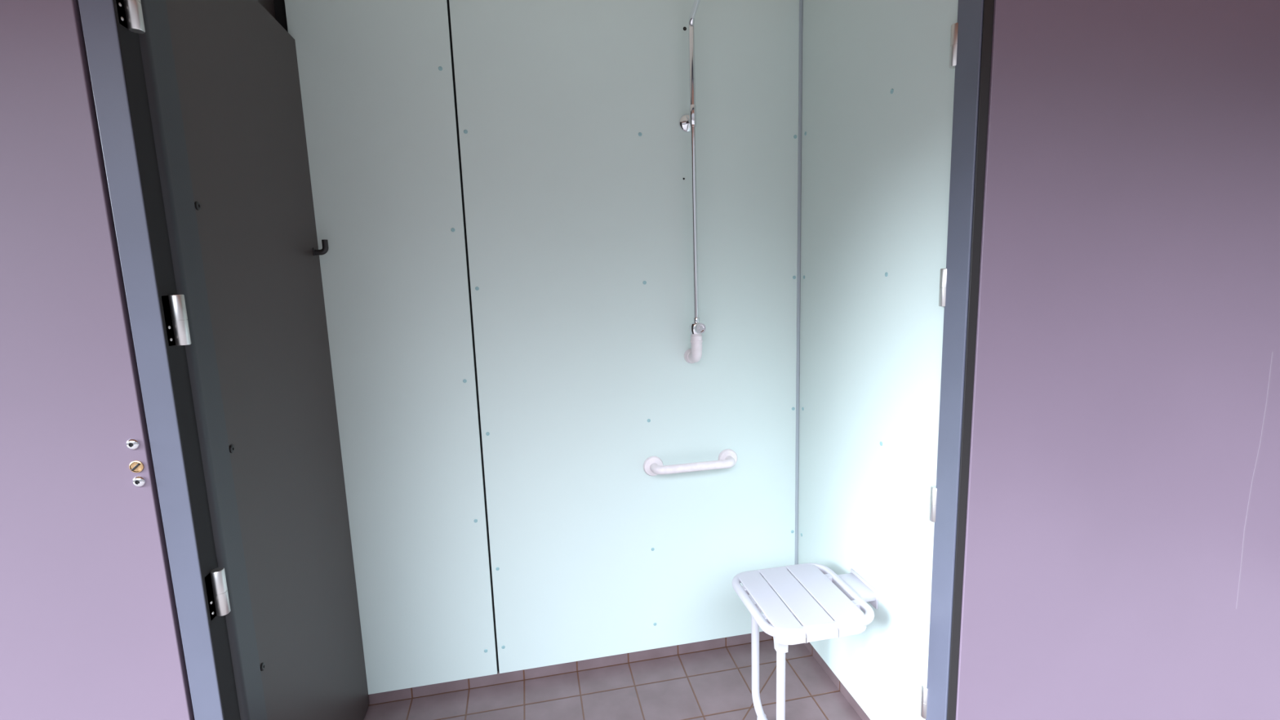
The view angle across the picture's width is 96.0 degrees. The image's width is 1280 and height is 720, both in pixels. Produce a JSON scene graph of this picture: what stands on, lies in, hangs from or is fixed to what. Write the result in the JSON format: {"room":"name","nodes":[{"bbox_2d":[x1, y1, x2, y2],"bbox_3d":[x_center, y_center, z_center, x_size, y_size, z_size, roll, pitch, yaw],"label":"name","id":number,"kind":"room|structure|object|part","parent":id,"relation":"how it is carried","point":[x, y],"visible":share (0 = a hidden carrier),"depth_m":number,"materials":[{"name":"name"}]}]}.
{"room":"shower room","nodes":[
{"label":"shower room","id":0,"kind":"room"},
{"bbox_2d":[165,0,368,719],"bbox_3d":[-0.996,0.083,1.511,0.137,2.450,0.860,-4,9,-11],"label":"door","id":1,"kind":"structure","parent":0,"point":[237,71],"depth_m":1.45,"materials":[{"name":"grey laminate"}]},
{"bbox_2d":[78,0,267,719],"bbox_3d":[-0.868,0.138,1.123,0.072,2.448,0.152,-4,9,-11],"label":"door frame","id":2,"kind":"structure","parent":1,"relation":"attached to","point":[128,44],"depth_m":1.07,"materials":[{"name":"metal"}]},
{"bbox_2d":[0,0,195,719],"bbox_3d":[-1.373,0.177,0.969,0.980,2.448,0.058,-4,9,-11],"label":"wall","id":3,"kind":"structure","parent":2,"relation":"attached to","point":[90,629],"depth_m":1.01,"materials":[{"name":"paint"}]},
{"bbox_2d":[312,239,328,255],"bbox_3d":[-0.989,-0.348,1.786,0.042,0.048,0.018,-4,9,-11],"label":"coat hook","id":4,"kind":"object","parent":1,"relation":"attached to","point":[324,242],"visible":1,"depth_m":1.78,"materials":[{"name":"black plastic"}]},
{"bbox_2d":[273,0,803,694],"bbox_3d":[-0.241,-0.034,2.059,1.800,2.472,0.062,-4,9,-11],"label":"wall","id":5,"kind":"structure","parent":0,"point":[502,198],"depth_m":2.01,"materials":[{"name":"blue laminate"}]},
{"bbox_3d":[-0.798,-0.005,1.928,0.466,2.400,0.016,-4,9,-11],"label":"panel","id":6,"kind":"part","parent":5,"relation":"part of","materials":[{"name":"teal laminate"}]},
{"bbox_2d":[368,631,773,705],"bbox_3d":[-0.180,1.168,2.225,1.720,0.044,0.012,-4,9,-11],"label":"baseboard","id":7,"kind":"structure","parent":5,"relation":"attached to","point":[402,694],"depth_m":2.19,"materials":[{"name":"tile"}]},
{"bbox_3d":[0.019,-0.056,2.088,1.190,2.400,0.016,-4,9,-11],"label":"panel","id":8,"kind":"part","parent":5,"relation":"part of","materials":[{"name":"teal laminate"}]},
{"bbox_2d":[643,448,737,475],"bbox_3d":[0.199,0.391,2.141,0.367,0.075,0.074,-4,9,-11],"label":"grab bar","id":9,"kind":"object","parent":5,"relation":"attached to","point":[727,458],"visible":1,"depth_m":2.12,"materials":[{"name":"white plastic"}]},
{"bbox_2d":[679,0,706,363],"bbox_3d":[0.213,-0.591,1.823,0.062,1.278,0.429,-4,9,-11],"label":"shower riser","id":10,"kind":"object","parent":5,"relation":"attached to","point":[687,122],"visible":1,"depth_m":1.98,"materials":[{"name":"silver metal"}]},
{"bbox_3d":[0.203,-1.135,1.717,0.020,0.171,0.378,-4,9,-11],"label":"shower arm","id":11,"kind":"part","parent":10,"relation":"part of","materials":[{"name":"silver metal"}]},
{"bbox_3d":[0.208,-0.112,2.027,0.040,0.039,0.043,-4,9,-11],"label":"push knob","id":12,"kind":"part","parent":10,"relation":"part of","materials":[{"name":"silver metal"}]},
{"bbox_2d":[795,0,803,564],"bbox_3d":[0.602,-0.090,2.194,0.012,2.400,0.008,-4,9,-11],"label":"trim","id":13,"kind":"structure","parent":5,"relation":"attached to","point":[801,2],"depth_m":2.16,"materials":[{"name":"grey metal"}]},
{"bbox_2d":[363,639,862,719],"bbox_3d":[-0.104,1.278,1.819,1.820,0.060,0.925,-4,9,-11],"label":"floor","id":14,"kind":"structure","parent":0,"point":[716,683],"depth_m":2.08,"materials":[{"name":"tile"}]},
{"bbox_2d":[731,563,878,719],"bbox_3d":[0.531,0.969,1.836,0.412,0.505,0.358,-4,9,-11],"label":"shower seat","id":15,"kind":"object","parent":14,"relation":"on","point":[841,599],"visible":1,"depth_m":1.75,"materials":[{"name":"white plastic"}]},
{"bbox_3d":[0.400,0.974,1.808,0.026,0.429,0.219,-4,9,-11],"label":"leg frame","id":16,"kind":"part","parent":15,"relation":"part of","materials":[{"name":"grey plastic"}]},
{"bbox_3d":[0.480,0.730,1.873,0.320,0.022,0.024,-4,9,-11],"label":"cross rail","id":17,"kind":"part","parent":15,"relation":"part of","materials":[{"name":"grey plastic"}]},
{"bbox_3d":[0.496,0.739,1.796,0.355,0.027,0.349,-4,9,-11],"label":"seat frame","id":18,"kind":"part","parent":15,"relation":"part of","materials":[{"name":"grey plastic"}]},
{"bbox_3d":[0.511,0.752,1.718,0.320,0.022,0.024,-4,9,-11],"label":"cross rail","id":19,"kind":"part","parent":15,"relation":"part of","materials":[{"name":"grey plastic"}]},
{"bbox_3d":[0.720,0.735,1.855,0.006,0.059,0.148,-4,9,-11],"label":"wall plate","id":20,"kind":"part","parent":15,"relation":"part of","materials":[{"name":"grey plastic"}]},
{"bbox_2d":[797,0,958,719],"bbox_3d":[0.713,-0.018,1.822,0.062,2.450,0.905,-4,9,-11],"label":"wall","id":21,"kind":"structure","parent":0,"point":[878,78],"depth_m":1.72,"materials":[{"name":"blue laminate"}]},
{"bbox_2d":[803,638,870,719],"bbox_3d":[0.733,1.171,2.002,0.014,0.044,0.770,-4,9,-11],"label":"baseboard","id":22,"kind":"structure","parent":21,"relation":"attached to","point":[833,677],"depth_m":2.07,"materials":[{"name":"tile"}]},
{"bbox_2d":[920,0,994,719],"bbox_3d":[0.778,0.042,1.412,0.059,2.448,0.094,-4,9,-11],"label":"door frame","id":23,"kind":"structure","parent":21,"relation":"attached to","point":[971,37],"depth_m":1.38,"materials":[{"name":"grey-blue painted metal"},{"name":"black rubber"},{"name":"satin steel"}]},
{"bbox_2d":[955,0,1279,719],"bbox_3d":[1.960,-0.025,1.601,2.384,2.448,0.020,-4,9,-11],"label":"wall","id":24,"kind":"structure","parent":0,"point":[1122,553],"depth_m":1.45,"materials":[{"name":"paint"}]}
]}

